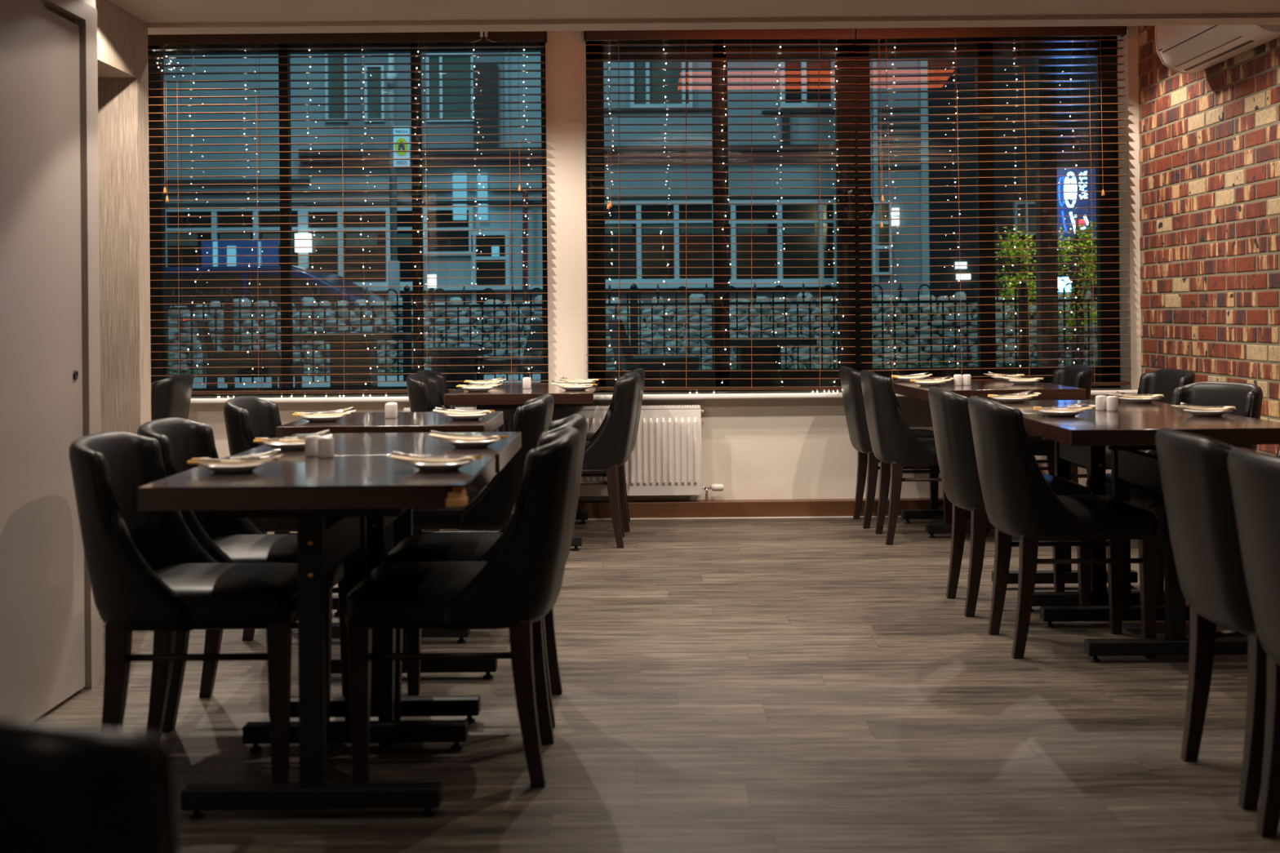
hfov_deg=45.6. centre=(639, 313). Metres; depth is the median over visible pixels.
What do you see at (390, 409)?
salt shaker
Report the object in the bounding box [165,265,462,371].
car
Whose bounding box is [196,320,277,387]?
chair
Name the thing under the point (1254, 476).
dining chair
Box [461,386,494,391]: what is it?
plate
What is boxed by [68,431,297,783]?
dining chair
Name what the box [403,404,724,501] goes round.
radiator
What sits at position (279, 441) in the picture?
napkin
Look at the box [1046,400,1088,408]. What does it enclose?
fork
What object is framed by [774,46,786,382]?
string
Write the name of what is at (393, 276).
lamp post
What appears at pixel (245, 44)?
string
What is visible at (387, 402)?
pepper shaker
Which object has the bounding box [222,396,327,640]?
dining chair
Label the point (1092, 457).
dining table
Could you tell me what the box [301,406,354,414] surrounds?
fork
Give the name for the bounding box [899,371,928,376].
fork
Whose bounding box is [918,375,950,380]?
fork
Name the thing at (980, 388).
dining table
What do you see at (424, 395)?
dining chair
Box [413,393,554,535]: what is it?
dining chair
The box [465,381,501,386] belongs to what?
fork
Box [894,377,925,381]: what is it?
plate
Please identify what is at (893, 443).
dining chair
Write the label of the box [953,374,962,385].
salt shaker
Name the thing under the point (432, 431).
fork
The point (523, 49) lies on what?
string
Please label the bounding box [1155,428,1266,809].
dining chair
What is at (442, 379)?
dining chair
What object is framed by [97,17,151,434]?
wall partition
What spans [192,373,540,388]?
terrace
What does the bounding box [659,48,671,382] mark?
string
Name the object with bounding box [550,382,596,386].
napkin
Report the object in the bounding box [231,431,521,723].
dining table
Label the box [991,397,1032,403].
plate
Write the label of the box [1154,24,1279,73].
air conditioner
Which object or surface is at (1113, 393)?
knife
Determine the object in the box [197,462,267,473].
plate
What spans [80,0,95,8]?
wall door
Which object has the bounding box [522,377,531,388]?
salt shaker
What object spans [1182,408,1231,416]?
plate
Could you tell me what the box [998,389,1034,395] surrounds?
fork
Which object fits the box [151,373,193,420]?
dining chair
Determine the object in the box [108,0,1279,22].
ceiling
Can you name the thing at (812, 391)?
string
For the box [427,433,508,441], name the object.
napkin
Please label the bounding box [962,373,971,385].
pepper shaker
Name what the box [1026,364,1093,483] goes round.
dining chair
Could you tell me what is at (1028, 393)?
knife
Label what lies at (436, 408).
fork
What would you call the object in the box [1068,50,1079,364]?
string
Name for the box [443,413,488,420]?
plate
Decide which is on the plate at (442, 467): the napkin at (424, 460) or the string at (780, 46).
the napkin at (424, 460)
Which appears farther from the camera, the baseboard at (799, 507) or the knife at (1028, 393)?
the baseboard at (799, 507)
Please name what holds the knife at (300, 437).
on the napkin at (279, 441)
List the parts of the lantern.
post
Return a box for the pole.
[1034,57,1058,367]
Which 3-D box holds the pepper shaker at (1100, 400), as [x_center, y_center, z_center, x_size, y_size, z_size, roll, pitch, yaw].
[1.665,0.323,5.500,0.041,0.054,0.041,-1,0,0]
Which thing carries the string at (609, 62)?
hanging from the wall at (773, 448)
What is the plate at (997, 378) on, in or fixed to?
on the dining table at (980, 388)
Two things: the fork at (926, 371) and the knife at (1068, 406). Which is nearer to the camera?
the knife at (1068, 406)
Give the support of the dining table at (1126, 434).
on the floor
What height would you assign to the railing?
0.700 m
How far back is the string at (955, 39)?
8.34 m
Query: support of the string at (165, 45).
hanging from the wall at (773, 448)
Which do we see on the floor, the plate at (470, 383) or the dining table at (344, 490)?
the dining table at (344, 490)
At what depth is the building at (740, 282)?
17.96 m
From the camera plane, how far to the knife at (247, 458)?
3.59 m
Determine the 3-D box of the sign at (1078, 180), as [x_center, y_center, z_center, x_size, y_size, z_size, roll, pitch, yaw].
[3.495,-0.362,12.140,0.335,1.621,0.320,-1,0,0]
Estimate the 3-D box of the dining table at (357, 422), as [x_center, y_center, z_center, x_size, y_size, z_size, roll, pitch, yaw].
[-0.858,0.740,5.402,0.690,0.735,0.715,-1,0,0]
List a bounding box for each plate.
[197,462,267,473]
[261,442,305,450]
[298,414,346,422]
[404,460,472,471]
[442,439,500,448]
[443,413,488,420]
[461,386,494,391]
[468,382,498,386]
[559,386,591,391]
[564,381,595,385]
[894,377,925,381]
[913,381,946,386]
[990,376,1022,380]
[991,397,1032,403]
[1007,379,1039,384]
[1037,409,1085,417]
[1118,396,1160,403]
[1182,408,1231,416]
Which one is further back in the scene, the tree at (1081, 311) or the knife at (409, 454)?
the tree at (1081, 311)
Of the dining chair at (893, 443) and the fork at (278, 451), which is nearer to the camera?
the fork at (278, 451)
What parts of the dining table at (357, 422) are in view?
post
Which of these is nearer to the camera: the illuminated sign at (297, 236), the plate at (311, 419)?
the plate at (311, 419)
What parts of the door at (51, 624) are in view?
frame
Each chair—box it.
[0,719,178,852]
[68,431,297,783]
[137,417,344,731]
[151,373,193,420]
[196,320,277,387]
[205,350,303,387]
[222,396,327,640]
[344,426,582,787]
[379,413,586,728]
[406,373,489,531]
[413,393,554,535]
[416,369,455,531]
[475,320,543,382]
[580,372,640,548]
[581,368,645,532]
[607,320,699,370]
[839,365,951,528]
[860,369,942,545]
[928,386,1093,617]
[968,395,1159,658]
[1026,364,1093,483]
[1070,368,1195,479]
[1085,381,1262,605]
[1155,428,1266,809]
[1189,444,1279,618]
[1227,447,1279,837]
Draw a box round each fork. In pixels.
[201,448,280,462]
[264,429,329,440]
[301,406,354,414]
[391,451,462,458]
[430,430,491,437]
[435,407,482,412]
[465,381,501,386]
[472,376,504,381]
[551,380,581,384]
[560,376,586,379]
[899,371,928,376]
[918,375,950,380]
[987,371,1016,375]
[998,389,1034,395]
[1002,374,1035,378]
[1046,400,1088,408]
[1115,391,1153,395]
[1179,402,1223,408]
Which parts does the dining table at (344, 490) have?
post, post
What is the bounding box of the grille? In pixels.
[403,404,700,411]
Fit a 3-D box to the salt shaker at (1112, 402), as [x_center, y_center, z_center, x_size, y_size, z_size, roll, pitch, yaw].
[1.693,0.323,5.460,0.041,0.054,0.041,-1,0,0]
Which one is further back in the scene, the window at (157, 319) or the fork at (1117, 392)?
the window at (157, 319)
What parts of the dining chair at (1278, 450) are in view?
backrest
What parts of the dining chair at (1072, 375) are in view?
seat, leg, backrest, leg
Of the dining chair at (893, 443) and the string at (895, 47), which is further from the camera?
the string at (895, 47)
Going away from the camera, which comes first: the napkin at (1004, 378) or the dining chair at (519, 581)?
the dining chair at (519, 581)
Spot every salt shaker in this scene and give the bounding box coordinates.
[317,436,333,458]
[384,403,396,418]
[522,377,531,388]
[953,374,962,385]
[1106,395,1118,411]
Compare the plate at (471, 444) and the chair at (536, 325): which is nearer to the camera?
the plate at (471, 444)
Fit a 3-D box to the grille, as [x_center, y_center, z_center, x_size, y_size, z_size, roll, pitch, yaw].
[-0.470,0.506,8.177,1.586,0.018,0.088,-1,0,0]
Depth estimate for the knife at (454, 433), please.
4.23 m
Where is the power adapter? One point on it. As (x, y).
(481, 33)
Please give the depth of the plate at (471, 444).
4.17 m
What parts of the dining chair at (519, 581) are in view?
leg, leg, seat, backrest, leg, leg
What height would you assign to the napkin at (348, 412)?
0.019 m
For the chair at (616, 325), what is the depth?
9.68 m
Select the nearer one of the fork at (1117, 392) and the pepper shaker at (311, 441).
the pepper shaker at (311, 441)
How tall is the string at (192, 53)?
1.896 m
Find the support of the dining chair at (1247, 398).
on the floor
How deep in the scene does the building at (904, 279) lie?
17.00 m
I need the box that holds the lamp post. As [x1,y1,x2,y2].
[386,53,400,363]
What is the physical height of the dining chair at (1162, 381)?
0.815 m
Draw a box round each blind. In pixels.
[147,31,548,395]
[166,223,814,245]
[583,28,856,390]
[853,26,1130,386]
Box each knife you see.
[188,456,278,460]
[254,435,329,439]
[293,410,353,413]
[408,453,481,457]
[435,408,493,413]
[449,433,506,436]
[465,378,504,381]
[478,383,499,386]
[913,373,930,376]
[933,377,951,380]
[1001,376,1044,378]
[1003,392,1039,395]
[1033,405,1093,408]
[1111,393,1154,395]
[1174,404,1233,408]
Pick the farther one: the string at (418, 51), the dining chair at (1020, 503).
the string at (418, 51)
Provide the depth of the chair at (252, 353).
9.06 m
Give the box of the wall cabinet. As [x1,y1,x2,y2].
[95,0,137,78]
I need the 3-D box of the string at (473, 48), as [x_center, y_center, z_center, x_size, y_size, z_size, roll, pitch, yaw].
[-0.897,-0.553,8.344,0.059,1.879,0.014,-1,0,0]
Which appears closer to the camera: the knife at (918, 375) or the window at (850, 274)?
the knife at (918, 375)
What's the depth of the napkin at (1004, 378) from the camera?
7.47 m
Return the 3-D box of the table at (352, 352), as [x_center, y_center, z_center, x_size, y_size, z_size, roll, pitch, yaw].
[-1.830,0.313,9.750,0.773,0.368,0.700,-1,0,0]
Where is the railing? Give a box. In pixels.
[166,279,1097,383]
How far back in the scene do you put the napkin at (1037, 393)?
6.00 m
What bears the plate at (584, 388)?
on the dining table at (507, 395)
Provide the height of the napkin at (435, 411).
0.019 m
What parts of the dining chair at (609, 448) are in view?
seat, backrest, leg, leg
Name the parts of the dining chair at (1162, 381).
seat, backrest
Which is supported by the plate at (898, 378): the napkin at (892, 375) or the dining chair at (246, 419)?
the napkin at (892, 375)
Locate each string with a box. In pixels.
[156,44,174,71]
[186,53,199,380]
[240,44,253,384]
[280,395,386,396]
[306,49,315,373]
[359,48,370,384]
[413,51,422,369]
[471,48,482,378]
[520,48,532,377]
[606,62,616,378]
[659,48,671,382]
[720,45,732,382]
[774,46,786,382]
[812,391,838,391]
[830,48,844,382]
[890,47,899,375]
[951,39,959,374]
[1012,39,1022,372]
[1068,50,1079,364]
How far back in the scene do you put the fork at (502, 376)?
7.80 m
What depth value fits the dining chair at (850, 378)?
7.73 m
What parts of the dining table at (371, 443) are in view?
post, post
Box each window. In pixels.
[147,41,548,395]
[585,36,1119,392]
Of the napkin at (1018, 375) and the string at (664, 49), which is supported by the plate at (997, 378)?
the napkin at (1018, 375)
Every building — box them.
[164,52,928,367]
[869,58,929,366]
[927,57,1097,364]
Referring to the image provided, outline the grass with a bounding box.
[168,358,1097,377]
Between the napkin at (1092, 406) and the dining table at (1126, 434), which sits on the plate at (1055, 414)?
the napkin at (1092, 406)
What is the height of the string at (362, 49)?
1.888 m
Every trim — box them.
[146,13,1279,34]
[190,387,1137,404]
[587,515,901,519]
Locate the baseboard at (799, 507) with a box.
[577,497,943,518]
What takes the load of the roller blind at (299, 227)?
hanging from the building at (740, 282)
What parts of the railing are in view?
post, post, post, post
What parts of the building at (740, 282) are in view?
pane, pane, pane, pane, grey panel, pane, pane, lit panel, lit panel, pane, door, letter plate, sill, pane, pane, pane, pane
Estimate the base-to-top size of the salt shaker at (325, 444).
0.054 m
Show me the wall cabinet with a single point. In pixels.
(117, 28)
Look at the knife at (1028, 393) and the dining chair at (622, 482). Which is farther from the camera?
the dining chair at (622, 482)
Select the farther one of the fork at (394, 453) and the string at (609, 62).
the string at (609, 62)
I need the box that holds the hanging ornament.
[836,188,874,226]
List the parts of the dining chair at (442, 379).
backrest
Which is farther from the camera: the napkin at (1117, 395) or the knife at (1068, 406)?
the napkin at (1117, 395)
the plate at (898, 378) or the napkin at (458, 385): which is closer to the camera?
the napkin at (458, 385)
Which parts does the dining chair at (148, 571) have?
leg, backrest, leg, seat, leg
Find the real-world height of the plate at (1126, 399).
0.018 m
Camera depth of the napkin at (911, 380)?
7.40 m
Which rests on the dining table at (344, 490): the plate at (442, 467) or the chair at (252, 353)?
the plate at (442, 467)
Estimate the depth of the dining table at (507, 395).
7.04 m
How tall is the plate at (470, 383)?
0.018 m
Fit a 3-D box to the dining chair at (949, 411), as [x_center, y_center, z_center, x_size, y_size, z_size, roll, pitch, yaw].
[1.356,0.680,5.651,0.550,0.815,0.452,-1,0,1]
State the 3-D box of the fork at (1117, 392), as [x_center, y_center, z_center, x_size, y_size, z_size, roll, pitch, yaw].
[1.933,0.311,5.914,0.195,0.023,0.022,-1,0,-19]
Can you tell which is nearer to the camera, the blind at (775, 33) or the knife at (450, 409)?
the knife at (450, 409)
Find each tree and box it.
[995,215,1036,366]
[1057,213,1097,364]
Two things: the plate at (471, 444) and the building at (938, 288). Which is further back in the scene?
the building at (938, 288)
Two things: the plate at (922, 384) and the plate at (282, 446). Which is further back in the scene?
the plate at (922, 384)
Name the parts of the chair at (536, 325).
leg, seat, leg, backrest, leg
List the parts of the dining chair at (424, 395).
backrest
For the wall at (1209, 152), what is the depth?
7.19 m
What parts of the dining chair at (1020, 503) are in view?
leg, leg, backrest, seat, leg, leg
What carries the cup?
on the sign at (1078, 180)
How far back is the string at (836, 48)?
8.34 m
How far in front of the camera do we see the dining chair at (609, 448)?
7.13 m
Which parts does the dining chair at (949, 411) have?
leg, backrest, leg, seat, leg, leg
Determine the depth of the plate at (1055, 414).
5.17 m
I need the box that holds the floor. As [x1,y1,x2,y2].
[33,516,1279,852]
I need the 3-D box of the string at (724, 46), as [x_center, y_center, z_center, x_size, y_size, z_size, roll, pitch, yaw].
[0.470,-0.566,8.345,0.063,1.896,0.013,-1,0,0]
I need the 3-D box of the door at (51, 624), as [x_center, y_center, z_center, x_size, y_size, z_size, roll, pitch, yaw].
[-1.697,0.098,4.138,0.124,2.035,0.955,-1,0,0]
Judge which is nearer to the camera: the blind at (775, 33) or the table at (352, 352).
the blind at (775, 33)
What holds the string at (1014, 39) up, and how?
hanging from the wall at (773, 448)
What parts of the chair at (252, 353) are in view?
leg, leg, backrest, seat, leg, leg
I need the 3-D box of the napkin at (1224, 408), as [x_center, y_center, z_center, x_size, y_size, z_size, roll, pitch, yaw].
[1.922,0.321,5.176,0.212,0.019,0.076,-1,0,1]
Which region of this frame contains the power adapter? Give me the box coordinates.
[471,31,497,42]
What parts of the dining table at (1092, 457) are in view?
post, post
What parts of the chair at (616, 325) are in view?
backrest, seat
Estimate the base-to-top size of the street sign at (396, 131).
0.390 m
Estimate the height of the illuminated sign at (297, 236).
0.218 m
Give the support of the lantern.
on the street
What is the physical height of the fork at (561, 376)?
0.023 m
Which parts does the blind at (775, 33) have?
pull cord, ladder cord, ladder cord, rail, ladder cord, ladder cord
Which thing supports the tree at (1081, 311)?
on the terrace
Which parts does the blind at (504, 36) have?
pull cord, pull cord, ladder cord, ladder cord, rail, ladder cord, ladder cord, ladder cord, pull cord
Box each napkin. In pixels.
[186,453,284,465]
[253,434,332,443]
[292,409,355,417]
[388,454,482,463]
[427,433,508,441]
[432,409,494,415]
[456,383,502,387]
[463,378,506,382]
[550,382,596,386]
[559,378,599,382]
[891,373,932,377]
[910,377,953,382]
[983,373,1024,377]
[987,392,1041,398]
[1000,376,1044,380]
[1033,404,1096,411]
[1108,393,1164,398]
[1171,404,1236,411]
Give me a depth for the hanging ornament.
8.32 m
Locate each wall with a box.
[147,25,1141,501]
[168,290,1097,374]
[1137,25,1279,455]
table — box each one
[137,453,497,819]
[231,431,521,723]
[275,411,503,643]
[293,332,413,386]
[424,346,492,386]
[444,382,599,551]
[705,337,817,369]
[892,378,1085,537]
[991,400,1186,612]
[1022,412,1279,662]
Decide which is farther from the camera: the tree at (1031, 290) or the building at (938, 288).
the building at (938, 288)
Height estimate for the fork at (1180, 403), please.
0.023 m
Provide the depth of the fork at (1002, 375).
7.48 m
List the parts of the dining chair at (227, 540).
leg, backrest, leg, seat, leg, leg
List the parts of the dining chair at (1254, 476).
backrest, leg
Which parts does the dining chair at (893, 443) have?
leg, leg, backrest, seat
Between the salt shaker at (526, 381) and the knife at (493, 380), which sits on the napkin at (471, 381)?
the knife at (493, 380)
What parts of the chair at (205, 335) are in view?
backrest, seat, leg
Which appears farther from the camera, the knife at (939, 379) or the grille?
the grille
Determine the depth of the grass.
12.14 m
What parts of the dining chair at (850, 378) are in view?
backrest, leg, leg, seat, leg, leg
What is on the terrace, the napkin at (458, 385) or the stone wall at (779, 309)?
the stone wall at (779, 309)
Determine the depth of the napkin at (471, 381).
7.75 m
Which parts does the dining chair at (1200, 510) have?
leg, backrest, leg, seat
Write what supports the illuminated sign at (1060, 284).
on the street
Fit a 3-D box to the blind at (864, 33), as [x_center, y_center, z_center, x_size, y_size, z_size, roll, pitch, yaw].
[1.894,-0.575,8.185,1.457,1.948,0.090,-1,0,0]
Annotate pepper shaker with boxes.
[305,435,319,457]
[386,402,397,417]
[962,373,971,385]
[1095,395,1106,410]
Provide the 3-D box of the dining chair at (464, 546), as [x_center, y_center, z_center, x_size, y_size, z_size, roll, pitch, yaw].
[-0.419,0.696,4.240,0.550,0.815,0.452,-1,0,0]
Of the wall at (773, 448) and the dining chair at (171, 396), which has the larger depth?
the wall at (773, 448)
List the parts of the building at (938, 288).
pane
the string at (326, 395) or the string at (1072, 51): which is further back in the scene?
the string at (1072, 51)
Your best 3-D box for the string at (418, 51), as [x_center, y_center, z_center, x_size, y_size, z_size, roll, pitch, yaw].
[-1.216,-0.548,8.344,0.057,1.873,0.015,-1,0,-7]
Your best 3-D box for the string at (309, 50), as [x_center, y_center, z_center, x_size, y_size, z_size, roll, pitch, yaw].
[-1.805,-0.554,8.344,0.052,1.875,0.014,-1,0,0]
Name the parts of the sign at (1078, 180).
blue stem, stem, post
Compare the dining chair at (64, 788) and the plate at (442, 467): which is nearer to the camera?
the dining chair at (64, 788)
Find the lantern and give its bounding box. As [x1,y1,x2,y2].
[427,274,436,337]
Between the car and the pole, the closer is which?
the pole
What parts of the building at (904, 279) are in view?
pane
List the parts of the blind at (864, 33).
pull cord, pull cord, ladder cord, ladder cord, ladder cord, rail, ladder cord, pull cord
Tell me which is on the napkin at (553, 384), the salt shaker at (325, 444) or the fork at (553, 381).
the fork at (553, 381)
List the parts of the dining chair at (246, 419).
leg, backrest, leg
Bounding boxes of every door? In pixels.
[0,0,102,721]
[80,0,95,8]
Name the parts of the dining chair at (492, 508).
leg, seat, backrest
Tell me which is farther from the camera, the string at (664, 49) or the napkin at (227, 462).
the string at (664, 49)
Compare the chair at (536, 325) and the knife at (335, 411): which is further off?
the chair at (536, 325)
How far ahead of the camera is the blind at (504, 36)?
8.18 m
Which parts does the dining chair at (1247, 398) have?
seat, leg, backrest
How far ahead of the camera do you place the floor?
4.03 m
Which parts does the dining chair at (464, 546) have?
leg, leg, seat, backrest, leg, leg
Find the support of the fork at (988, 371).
on the napkin at (1018, 375)
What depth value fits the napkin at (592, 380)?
7.77 m
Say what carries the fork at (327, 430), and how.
on the napkin at (279, 441)
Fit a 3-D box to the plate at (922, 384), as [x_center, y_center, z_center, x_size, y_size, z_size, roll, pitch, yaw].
[1.411,0.343,7.420,0.160,0.018,0.160,-1,0,0]
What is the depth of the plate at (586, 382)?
7.75 m
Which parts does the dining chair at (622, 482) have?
seat, leg, leg, backrest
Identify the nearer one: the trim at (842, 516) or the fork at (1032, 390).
the fork at (1032, 390)
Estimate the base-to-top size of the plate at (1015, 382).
0.018 m
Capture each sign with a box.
[294,233,311,252]
[393,128,409,166]
[1057,167,1096,364]
[1057,275,1071,293]
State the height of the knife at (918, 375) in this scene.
0.011 m
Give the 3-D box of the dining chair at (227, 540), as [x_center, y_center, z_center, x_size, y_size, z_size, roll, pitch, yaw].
[-1.089,0.702,4.240,0.550,0.815,0.452,-1,0,0]
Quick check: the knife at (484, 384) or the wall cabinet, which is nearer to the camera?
the wall cabinet
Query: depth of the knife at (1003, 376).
7.51 m

